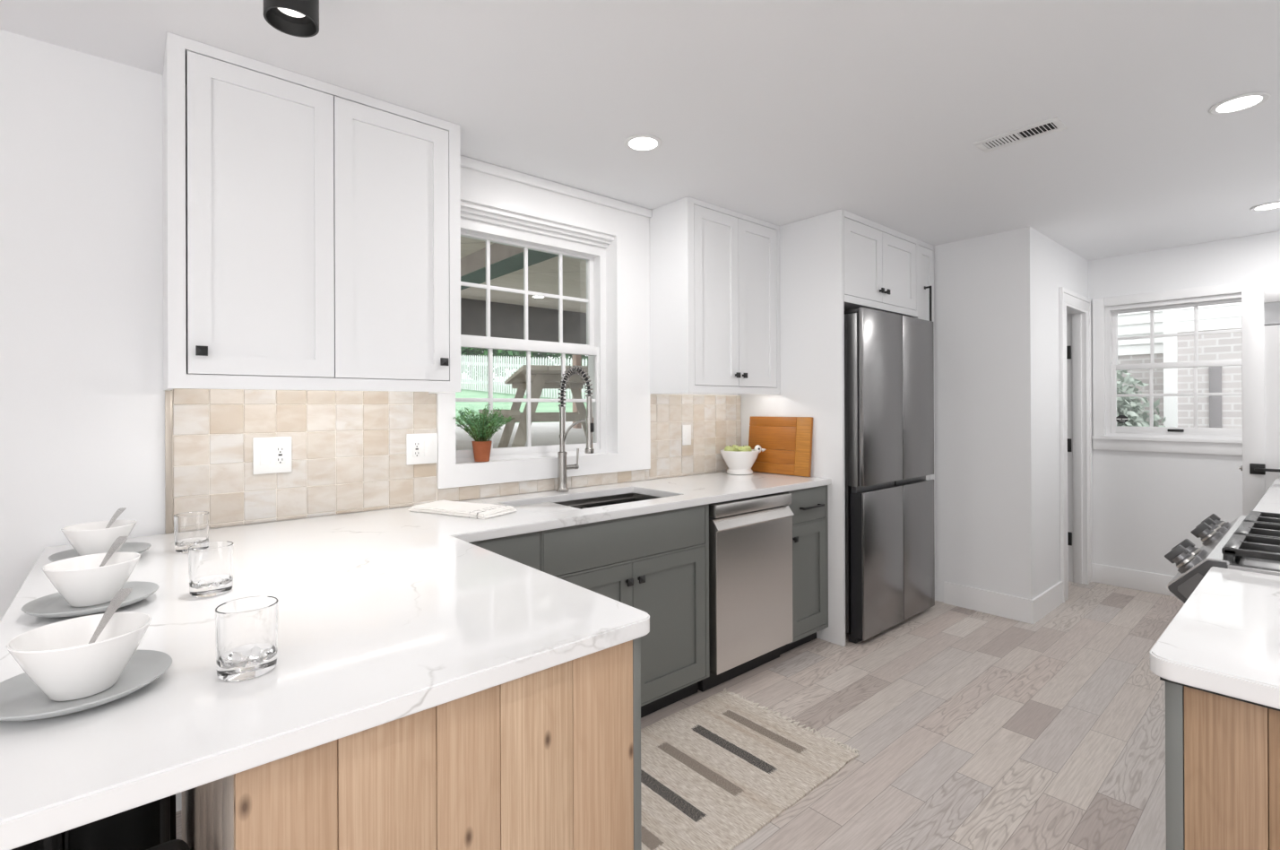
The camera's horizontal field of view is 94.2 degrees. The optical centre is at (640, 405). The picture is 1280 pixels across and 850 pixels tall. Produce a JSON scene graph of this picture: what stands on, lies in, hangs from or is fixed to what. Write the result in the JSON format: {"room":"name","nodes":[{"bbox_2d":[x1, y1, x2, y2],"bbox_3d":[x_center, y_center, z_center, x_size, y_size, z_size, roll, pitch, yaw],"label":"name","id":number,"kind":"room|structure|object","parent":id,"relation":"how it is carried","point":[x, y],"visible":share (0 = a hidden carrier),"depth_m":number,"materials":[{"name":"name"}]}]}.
{"room":"kitchen","nodes":[
{"label":"kitchen","id":0,"kind":"room"},
{"bbox_2d":[0,29,738,812],"bbox_3d":[-1.368,0.129,2.286,7.510,2.440,0.230,0,0,-41],"label":"wall","id":1,"kind":"structure","parent":0,"point":[82,394],"depth_m":1.82,"materials":[{"name":"white paint"}]},
{"bbox_2d":[162,31,461,393],"bbox_3d":[-1.125,-0.572,2.127,0.895,1.039,0.329,0,0,-41],"label":"upper cabinet","id":2,"kind":"object","parent":1,"relation":"attached to","point":[312,227],"visible":1,"depth_m":1.97,"materials":[{"name":"white paint"}]},
{"bbox_2d":[164,388,741,533],"bbox_3d":[-0.453,0.175,2.910,2.923,0.482,0.018,0,0,-41],"label":"tile backsplash","id":3,"kind":"structure","parent":1,"relation":"attached to","point":[349,447],"depth_m":2.28,"materials":[{"name":"beige tile"}]},
{"bbox_2d":[252,436,291,474],"bbox_3d":[-1.324,0.178,2.146,0.120,0.130,0.008,0,0,-41],"label":"wall outlet","id":4,"kind":"object","parent":3,"relation":"attached to","point":[270,454],"visible":1,"depth_m":2.14,"materials":[{"name":"white plastic"}]},
{"bbox_2d":[259,446,270,465],"bbox_3d":[-1.341,0.178,2.130,0.033,0.066,0.005,0,0,-41],"label":"rocker switch","id":5,"kind":"object","parent":4,"relation":"attached to","point":[264,451],"depth_m":2.13,"materials":[{"name":"white plastic"}]},
{"bbox_2d":[275,445,285,464],"bbox_3d":[-1.306,0.178,2.161,0.033,0.068,0.004,0,0,-41],"label":"receptacle","id":6,"kind":"object","parent":4,"relation":"attached to","point":[280,450],"depth_m":2.16,"materials":[{"name":"white plastic"}]},
{"bbox_2d":[406,432,437,465],"bbox_3d":[-0.915,0.180,2.499,0.132,0.128,0.008,0,0,-41],"label":"wall outlet","id":7,"kind":"object","parent":3,"relation":"attached to","point":[421,447],"visible":1,"depth_m":2.50,"materials":[{"name":"white plastic"}]},
{"bbox_2d":[413,441,420,457],"bbox_3d":[-0.931,0.180,2.483,0.033,0.068,0.004,0,0,-41],"label":"receptacle","id":8,"kind":"object","parent":7,"relation":"attached to","point":[416,444],"depth_m":2.48,"materials":[{"name":"white plastic"}]},
{"bbox_2d":[423,440,432,456],"bbox_3d":[-0.896,0.180,2.513,0.033,0.066,0.005,0,0,-41],"label":"rocker switch","id":9,"kind":"object","parent":7,"relation":"attached to","point":[428,444],"depth_m":2.51,"materials":[{"name":"white plastic"}]},
{"bbox_2d":[682,424,691,445],"bbox_3d":[0.277,0.172,3.525,0.072,0.120,0.008,0,0,-41],"label":"wall outlet","id":10,"kind":"object","parent":3,"relation":"attached to","point":[686,428],"visible":1,"depth_m":3.52,"materials":[{"name":"white plastic"}]},
{"bbox_2d":[684,429,689,441],"bbox_3d":[0.278,0.172,3.524,0.033,0.066,0.005,0,0,-41],"label":"rocker switch","id":11,"kind":"object","parent":10,"relation":"attached to","point":[687,431],"depth_m":3.52,"materials":[{"name":"white plastic"}]},
{"bbox_2d":[436,155,651,488],"bbox_3d":[-0.479,-0.369,3.022,1.220,1.446,0.269,0,0,-41],"label":"window","id":12,"kind":"structure","parent":1,"relation":"in","point":[594,348],"depth_m":3.08,"materials":[{"name":"white plastic"}]},
{"bbox_2d":[453,404,515,461],"bbox_3d":[-0.707,0.121,2.688,0.309,0.266,0.187,0,0,-41],"label":"potted plant","id":13,"kind":"object","parent":12,"relation":"on","point":[481,428],"visible":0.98,"depth_m":2.69,"materials":[{"name":"green plant"}]},
{"bbox_2d":[649,196,780,395],"bbox_3d":[0.459,-0.582,3.478,0.796,1.027,0.349,0,0,-41],"label":"upper cabinet","id":14,"kind":"object","parent":1,"relation":"attached to","point":[714,270],"visible":0.99,"depth_m":3.29,"materials":[{"name":"white paint"}]},
{"bbox_2d":[843,209,917,317],"bbox_3d":[1.259,-0.841,3.896,0.914,0.514,0.764,0,0,-41],"label":"upper cabinet","id":15,"kind":"object","parent":1,"relation":"attached to","point":[880,262],"visible":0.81,"depth_m":3.59,"materials":[{"name":"white paint"}]},
{"bbox_2d":[0,0,1279,260],"bbox_3d":[1.038,-1.163,0.669,9.050,0.120,5.850,0,0,-41],"label":"ceiling","id":16,"kind":"structure","parent":0,"point":[777,112],"depth_m":2.07,"materials":[{"name":"white paint"}]},
{"bbox_2d":[263,0,319,37],"bbox_3d":[-0.868,-1.024,1.482,0.120,0.139,0.120,0,0,-41],"label":"ceiling spotlight","id":17,"kind":"object","parent":16,"relation":"attached to","point":[297,18],"visible":1,"depth_m":1.49,"materials":[{"name":"black metal"}]},
{"bbox_2d":[623,134,662,152],"bbox_3d":[0.013,-1.092,2.479,0.160,0.006,0.160,0,0,-41],"label":"recessed light","id":18,"kind":"object","parent":16,"relation":"in","point":[638,142],"visible":1,"depth_m":2.48,"materials":[{"name":"white plastic"}]},
{"bbox_2d":[972,116,1068,153],"bbox_3d":[1.544,-1.099,2.425,0.140,0.007,0.300,0,0,-41],"label":"ceiling vent","id":19,"kind":"object","parent":16,"relation":"in","point":[1053,125],"visible":1,"depth_m":2.42,"materials":[{"name":"white metal"}]},
{"bbox_2d":[1208,91,1271,114],"bbox_3d":[2.185,-1.101,2.171,0.160,0.006,0.160,0,0,-41],"label":"recessed light","id":20,"kind":"object","parent":16,"relation":"in","point":[1245,101],"visible":1,"depth_m":2.17,"materials":[{"name":"white plastic"}]},
{"bbox_2d":[1249,201,1279,211],"bbox_3d":[3.492,-1.105,3.297,0.160,0.006,0.160,0,0,-41],"label":"recessed light","id":21,"kind":"object","parent":16,"relation":"in","point":[1273,205],"visible":1,"depth_m":3.31,"materials":[{"name":"white plastic"}]},
{"bbox_2d":[175,580,1184,849],"bbox_3d":[0.836,1.398,0.911,9.050,0.120,6.500,0,0,-41],"label":"floor","id":22,"kind":"structure","parent":0,"point":[970,729],"depth_m":2.49,"materials":[{"name":"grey wood"}]},
{"bbox_2d":[10,794,176,849],"bbox_3d":[-1.116,0.991,1.145,0.380,0.710,0.360,0,0,-41],"label":"bar stool","id":23,"kind":"object","parent":22,"relation":"on","point":[144,826],"visible":0.08,"depth_m":1.09,"materials":[{"name":"black metal"}]},
{"bbox_2d":[146,838,189,849],"bbox_3d":[-0.705,0.989,0.635,0.380,0.710,0.360,0,0,-41],"label":"bar stool","id":24,"kind":"object","parent":22,"relation":"on","point":[176,843],"visible":1,"depth_m":0.86,"materials":[{"name":"black fabric"}]},
{"bbox_2d":[181,637,641,849],"bbox_3d":[-0.568,0.896,1.323,0.662,0.896,0.983,0,0,-41],"label":"peninsula base panel","id":25,"kind":"object","parent":22,"relation":"on","point":[549,758],"visible":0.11,"depth_m":0.95,"materials":[{"name":"brown wood"}]},
{"bbox_2d":[469,530,542,570],"bbox_3d":[-0.690,0.899,2.262,0.373,0.895,0.664,0,0,-41],"label":"base cabinet","id":26,"kind":"object","parent":22,"relation":"on","point":[525,549],"visible":0.05,"depth_m":2.10,"materials":[{"name":"grey paint"}]},
{"bbox_2d":[541,493,709,717],"bbox_3d":[-0.212,0.898,2.675,0.886,0.895,0.662,0,0,-41],"label":"base cabinet","id":27,"kind":"object","parent":22,"relation":"on","point":[656,564],"visible":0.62,"depth_m":2.54,"materials":[{"name":"grey paint"}]},
{"bbox_2d":[697,492,794,691],"bbox_3d":[0.378,0.897,3.155,0.598,0.893,0.625,0,0,-41],"label":"dishwasher","id":28,"kind":"object","parent":22,"relation":"on","point":[750,539],"visible":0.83,"depth_m":2.90,"materials":[{"name":"silver metal"}]},
{"bbox_2d":[640,687,859,849],"bbox_3d":[0.148,1.336,2.140,1.294,0.011,0.699,0,0,-41],"label":"runner rug","id":29,"kind":"object","parent":22,"relation":"on","point":[716,770],"visible":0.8,"depth_m":2.19,"materials":[{"name":"beige fabric"}]},
{"bbox_2d":[740,208,845,646],"bbox_3d":[0.897,0.122,3.600,0.022,2.439,0.733,0,0,-41],"label":"panel","id":30,"kind":"object","parent":22,"relation":"on","point":[812,298],"visible":0.55,"depth_m":3.43,"materials":[{"name":"white paint"}]},
{"bbox_2d":[779,484,828,654],"bbox_3d":[0.734,0.895,3.489,0.372,0.895,0.664,0,0,-41],"label":"base cabinet","id":31,"kind":"object","parent":22,"relation":"on","point":[808,505],"visible":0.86,"depth_m":3.28,"materials":[{"name":"grey paint"}]},
{"bbox_2d":[0,471,831,849],"bbox_3d":[-0.024,0.430,2.197,3.205,0.033,1.632,0,0,-41],"label":"countertop","id":32,"kind":"structure","parent":31,"relation":"on","point":[384,616],"depth_m":1.06,"materials":[{"name":"stone"}]},
{"bbox_2d":[0,649,172,720],"bbox_3d":[-0.803,0.402,0.853,0.210,0.022,0.210,0,0,-41],"label":"dinner plate","id":33,"kind":"object","parent":32,"relation":"on","point":[21,699],"visible":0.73,"depth_m":0.83,"materials":[{"name":"grey ceramic"}]},
{"bbox_2d":[6,611,152,700],"bbox_3d":[-0.792,0.361,0.847,0.151,0.084,0.151,0,0,-41],"label":"soup bowl","id":34,"kind":"object","parent":33,"relation":"on","point":[58,657],"visible":0.99,"depth_m":0.82,"materials":[{"name":"white ceramic"}]},
{"bbox_2d":[88,588,132,643],"bbox_3d":[-0.796,0.339,0.875,0.031,0.102,0.133,0,0,-12],"label":"spoon","id":35,"kind":"object","parent":34,"relation":"in","point":[122,593],"visible":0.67,"depth_m":0.90,"materials":[{"name":"silver metal"}]},
{"bbox_2d":[20,580,159,617],"bbox_3d":[-1.130,0.404,1.232,0.210,0.022,0.210,0,0,-41],"label":"dinner plate","id":36,"kind":"object","parent":32,"relation":"on","point":[53,605],"visible":0.72,"depth_m":1.21,"materials":[{"name":"grey ceramic"}]},
{"bbox_2d":[42,551,140,606],"bbox_3d":[-1.133,0.363,1.233,0.151,0.084,0.151,0,0,-41],"label":"soup bowl","id":37,"kind":"object","parent":36,"relation":"on","point":[81,580],"visible":0.98,"depth_m":1.20,"materials":[{"name":"white ceramic"}]},
{"bbox_2d":[99,536,127,566],"bbox_3d":[-1.137,0.341,1.262,0.031,0.102,0.133,0,0,-12],"label":"spoon","id":38,"kind":"object","parent":37,"relation":"in","point":[117,542],"visible":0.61,"depth_m":1.29,"materials":[{"name":"silver metal"}]},
{"bbox_2d":[48,542,151,561],"bbox_3d":[-1.470,0.406,1.626,0.210,0.022,0.210,0,0,-41],"label":"dinner plate","id":39,"kind":"object","parent":32,"relation":"on","point":[130,547],"visible":0.35,"depth_m":1.65,"materials":[{"name":"grey ceramic"}]},
{"bbox_2d":[60,519,136,555],"bbox_3d":[-1.463,0.365,1.613,0.151,0.084,0.151,0,0,-41],"label":"soup bowl","id":40,"kind":"object","parent":39,"relation":"on","point":[90,538],"visible":0.77,"depth_m":1.57,"materials":[{"name":"white ceramic"}]},
{"bbox_2d":[105,507,126,527],"bbox_3d":[-1.468,0.343,1.641,0.031,0.102,0.133,0,0,-12],"label":"spoon","id":41,"kind":"object","parent":40,"relation":"in","point":[119,511],"visible":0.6,"depth_m":1.68,"materials":[{"name":"silver metal"}]},
{"bbox_2d":[173,510,209,553],"bbox_3d":[-1.297,0.365,1.723,0.082,0.104,0.082,0,0,-41],"label":"tumbler","id":42,"kind":"object","parent":32,"relation":"on","point":[190,528],"visible":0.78,"depth_m":1.69,"materials":[{"name":"clear glass"}]},
{"bbox_2d":[188,541,233,596],"bbox_3d":[-0.956,0.363,1.327,0.082,0.104,0.082,0,0,-41],"label":"tumbler","id":43,"kind":"object","parent":32,"relation":"on","point":[210,564],"visible":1,"depth_m":1.30,"materials":[{"name":"clear glass"}]},
{"bbox_2d":[215,596,278,681],"bbox_3d":[-0.611,0.361,0.926,0.082,0.104,0.082,0,0,-41],"label":"tumbler","id":44,"kind":"object","parent":32,"relation":"on","point":[246,628],"visible":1,"depth_m":0.90,"materials":[{"name":"clear glass"}]},
{"bbox_2d":[408,500,517,518],"bbox_3d":[-0.699,0.404,2.345,0.402,0.023,0.189,0,0,27],"label":"dish towel","id":45,"kind":"object","parent":32,"relation":"on","point":[457,508],"visible":1,"depth_m":2.30,"materials":[{"name":"fabric"}]},
{"bbox_2d":[555,364,594,492],"bbox_3d":[-0.284,0.111,2.840,0.129,0.607,0.276,0,0,-41],"label":"kitchen faucet","id":46,"kind":"object","parent":32,"relation":"on","point":[562,467],"visible":1,"depth_m":2.88,"materials":[{"name":"silver metal"}]},
{"bbox_2d":[555,492,659,509],"bbox_3d":[-0.202,0.560,2.677,0.777,0.222,0.387,0,0,-41],"label":"sink","id":47,"kind":"object","parent":32,"relation":"in","point":[600,501],"visible":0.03,"depth_m":2.95,"materials":[{"name":"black metal"}]},
{"bbox_2d":[514,501,579,513],"bbox_3d":[-0.381,0.424,2.436,0.179,0.015,0.239,0,0,-41],"label":"board","id":48,"kind":"object","parent":47,"relation":"on","point":[548,507],"visible":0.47,"depth_m":2.43,"materials":[{"name":"stone"}]},
{"bbox_2d":[720,444,765,475],"bbox_3d":[0.611,0.325,3.633,0.242,0.172,0.236,0,0,-41],"label":"fruit bowl","id":49,"kind":"object","parent":32,"relation":"on","point":[738,462],"visible":0.94,"depth_m":3.56,"materials":[{"name":"white ceramic"}]},
{"bbox_2d":[723,444,735,450],"bbox_3d":[0.544,0.271,3.615,0.068,0.071,0.068,0,0,26],"label":"apple","id":50,"kind":"object","parent":49,"relation":"in","point":[727,447],"visible":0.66,"depth_m":3.59,"materials":[{"name":"green food"}]},
{"bbox_2d":[731,444,738,451],"bbox_3d":[0.594,0.271,3.692,0.068,0.070,0.068,0,0,-20],"label":"apple","id":51,"kind":"object","parent":49,"relation":"in","point":[735,446],"visible":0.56,"depth_m":3.67,"materials":[{"name":"green food"}]},
{"bbox_2d":[736,445,748,451],"bbox_3d":[0.615,0.271,3.571,0.068,0.070,0.068,0,0,-19],"label":"apple","id":52,"kind":"object","parent":49,"relation":"in","point":[743,448],"visible":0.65,"depth_m":3.55,"materials":[{"name":"green food"}]},
{"bbox_2d":[748,415,812,476],"bbox_3d":[0.841,0.238,3.607,0.052,0.345,0.450,0,0,-41],"label":"wooden board","id":53,"kind":"object","parent":32,"relation":"on","point":[782,434],"visible":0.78,"depth_m":3.57,"materials":[{"name":"brown wood"}]},
{"bbox_2d":[844,307,934,643],"bbox_3d":[1.330,0.395,3.882,0.896,1.884,0.770,0,0,-41],"label":"refrigerator","id":54,"kind":"object","parent":22,"relation":"on","point":[889,357],"visible":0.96,"depth_m":3.48,"materials":[{"name":"grey metal"}]},
{"bbox_2d":[914,239,935,600],"bbox_3d":[1.706,0.120,4.267,0.240,2.439,0.777,0,0,-41],"label":"pantry cabinet","id":55,"kind":"object","parent":22,"relation":"on","point":[925,250],"visible":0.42,"depth_m":4.02,"materials":[{"name":"white paint"}]},
{"bbox_2d":[1159,676,1279,849],"bbox_3d":[1.367,0.888,1.000,0.788,0.896,0.634,0,0,-41],"label":"base cabinet","id":56,"kind":"object","parent":22,"relation":"on","point":[1223,751],"visible":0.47,"depth_m":0.93,"materials":[{"name":"brown wood"}]},
{"bbox_2d":[1149,566,1279,709],"bbox_3d":[1.352,0.423,0.998,0.820,0.033,0.649,0,0,-41],"label":"countertop","id":57,"kind":"structure","parent":56,"relation":"on","point":[1224,639],"depth_m":1.04,"materials":[{"name":"stone"}]},
{"bbox_2d":[1164,510,1279,603],"bbox_3d":[1.972,0.808,1.604,0.912,0.892,0.744,0,0,-41],"label":"gas range","id":58,"kind":"object","parent":22,"relation":"on","point":[1250,542],"visible":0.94,"depth_m":1.61,"materials":[{"name":"grey metal"}]},
{"bbox_2d":[1227,534,1279,576],"bbox_3d":[2.008,0.412,1.566,0.905,0.032,0.636,0,0,-41],"label":"cooktop","id":59,"kind":"object","parent":58,"relation":"in","point":[1233,562],"depth_m":1.49,"materials":[{"name":"silver metal"}]},
{"bbox_3d":[3.048,0.883,2.440,1.780,0.896,0.623,0,0,-41],"label":"base cabinet","id":60,"kind":"object","parent":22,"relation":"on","visible":0},
{"bbox_2d":[1253,478,1279,513],"bbox_3d":[3.038,0.418,2.450,1.800,0.033,0.649,0,0,-41],"label":"countertop","id":61,"kind":"structure","parent":60,"relation":"on","point":[1270,501],"depth_m":2.53,"materials":[{"name":"stone"}]},
{"bbox_2d":[934,226,1088,602],"bbox_3d":[2.486,0.117,4.592,1.340,2.440,1.305,0,0,-41],"label":"wall","id":62,"kind":"structure","parent":0,"point":[997,315],"depth_m":3.86,"materials":[{"name":"white paint"}]},
{"bbox_2d":[943,580,1063,623],"bbox_3d":[2.463,1.264,4.037,0.603,0.145,0.528,0,0,-41],"label":"baseboard","id":63,"kind":"structure","parent":62,"relation":"attached to","point":[1020,609],"depth_m":3.82,"materials":[{"name":"white paint"}]},
{"bbox_2d":[1058,286,1092,603],"bbox_3d":[2.921,0.265,4.529,0.737,2.140,0.687,0,0,-41],"label":"door","id":64,"kind":"structure","parent":62,"relation":"in","point":[1074,308],"depth_m":4.46,"materials":[{"name":"white paint"}]},
{"bbox_2d":[1088,231,1279,576],"bbox_3d":[3.565,0.113,4.489,0.160,2.440,3.350,0,0,-41],"label":"wall","id":65,"kind":"structure","parent":0,"point":[1145,504],"depth_m":4.21,"materials":[{"name":"white paint"}]},
{"bbox_2d":[1092,562,1174,596],"bbox_3d":[3.948,1.260,3.915,0.013,0.140,1.590,0,0,-41],"label":"baseboard","id":66,"kind":"structure","parent":65,"relation":"attached to","point":[1150,582],"depth_m":4.33,"materials":[{"name":"white paint"}]},
{"bbox_2d":[1091,277,1279,455],"bbox_3d":[3.850,-0.242,4.121,0.185,1.135,1.138,0,0,-41],"label":"window","id":67,"kind":"structure","parent":65,"relation":"in","point":[1111,429],"depth_m":4.27,"materials":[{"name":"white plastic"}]},
{"bbox_2d":[1115,415,1127,423],"bbox_3d":[3.576,0.097,4.415,0.004,0.057,0.068,0,0,-41],"label":"window sticker","id":68,"kind":"object","parent":67,"relation":"attached to","point":[1121,419],"visible":1,"depth_m":4.42,"materials":[{"name":"black plastic"}]},
{"bbox_3d":[2.890,0.111,1.816,4.350,2.440,0.120,0,0,-41],"label":"wall","id":69,"kind":"structure","parent":0,"visible":0},
{"bbox_2d":[1238,282,1279,515],"bbox_3d":[3.720,0.310,3.143,0.092,2.000,0.790,0,0,-41],"label":"door","id":70,"kind":"structure","parent":69,"relation":"in","point":[1260,304],"depth_m":3.38,"materials":[{"name":"white paint"}]},
{"bbox_2d":[1263,301,1279,325],"bbox_3d":[3.743,-0.523,3.154,0.016,0.135,0.610,0,0,-41],"label":"light","id":71,"kind":"object","parent":70,"relation":"on","point":[1271,308],"depth_m":3.35,"materials":[{"name":"grey"}]},
{"label":"outside","id":72,"kind":"structure","parent":0,"visible":0},
{"bbox_2d":[455,383,588,423],"bbox_3d":[-2.841,-0.172,17.088,30.000,1.464,14.398,0,0,-41],"label":"lawn","id":73,"kind":"structure","parent":72,"point":[542,406],"depth_m":12.00,"materials":[{"name":"green plant"}]},
{"bbox_2d":[460,346,505,388],"bbox_3d":[-5.074,-2.010,19.564,2.252,2.939,2.272,0,0,-41],"label":"tree","id":74,"kind":"object","parent":73,"relation":"on","point":[466,351],"visible":0.08,"depth_m":19.03,"materials":[{"name":"green plant"}]},
{"bbox_2d":[460,354,587,398],"bbox_3d":[-2.644,-0.720,14.885,10.121,1.786,0.043,0,0,41],"label":"picket fence","id":75,"kind":"object","parent":73,"relation":"on","point":[550,393],"visible":0.28,"depth_m":15.78,"materials":[{"name":"white wood"}]},
{"bbox_2d":[497,349,568,374],"bbox_3d":[-3.209,-1.796,17.964,2.300,2.873,2.206,0,0,-41],"label":"tree","id":76,"kind":"object","parent":73,"relation":"on","point":[510,353],"visible":0.1,"depth_m":17.45,"materials":[{"name":"green plant"}]},
{"bbox_2d":[556,353,588,386],"bbox_3d":[-1.329,-1.641,16.338,2.214,2.926,2.210,0,0,-41],"label":"tree","id":77,"kind":"object","parent":73,"relation":"on","point":[583,357],"visible":0.02,"depth_m":15.92,"materials":[{"name":"green plant"}]},
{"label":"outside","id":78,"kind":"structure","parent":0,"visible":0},
{"bbox_2d":[455,421,586,449],"bbox_3d":[1.550,0.547,8.162,19.000,0.638,4.850,0,0,-41],"label":"ground","id":79,"kind":"structure","parent":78,"point":[541,433],"depth_m":6.87,"materials":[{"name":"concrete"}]},
{"bbox_2d":[460,236,586,428],"bbox_3d":[-0.530,-0.541,5.977,12.200,1.715,4.255,0,0,-41],"label":"porch roof","id":80,"kind":"structure","parent":79,"relation":"on","point":[506,262],"depth_m":6.85,"materials":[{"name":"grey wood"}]},
{"bbox_2d":[478,364,588,447],"bbox_3d":[-0.684,0.085,5.085,1.320,0.692,2.400,0,0,-16],"label":"picnic table","id":81,"kind":"object","parent":79,"relation":"on","point":[542,376],"visible":0.56,"depth_m":4.29,"materials":[{"name":"brown wood"}]},
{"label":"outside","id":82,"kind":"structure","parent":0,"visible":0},
{"bbox_3d":[8.565,1.473,5.192,8.250,0.280,8.700,0,0,-41],"label":"ground","id":83,"kind":"structure","parent":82,"visible":0},
{"bbox_2d":[1116,370,1165,426],"bbox_3d":[5.029,0.419,6.595,0.865,1.862,1.301,0,0,-41],"label":"bush","id":84,"kind":"object","parent":83,"relation":"on","point":[1124,404],"visible":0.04,"depth_m":6.28,"materials":[{"name":"green plant"}]},
{"bbox_2d":[1116,302,1242,428],"bbox_3d":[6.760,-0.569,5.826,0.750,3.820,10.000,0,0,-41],"label":"neighbor house","id":85,"kind":"structure","parent":83,"relation":"on","point":[1213,410],"depth_m":6.36,"materials":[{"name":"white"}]},
{"bbox_2d":[1209,366,1221,427],"bbox_3d":[5.995,0.050,6.199,0.025,1.050,0.095,0,0,-41],"label":"window shutter","id":86,"kind":"object","parent":85,"relation":"hanging from","point":[1215,372],"depth_m":6.19,"materials":[{"name":"grey"}]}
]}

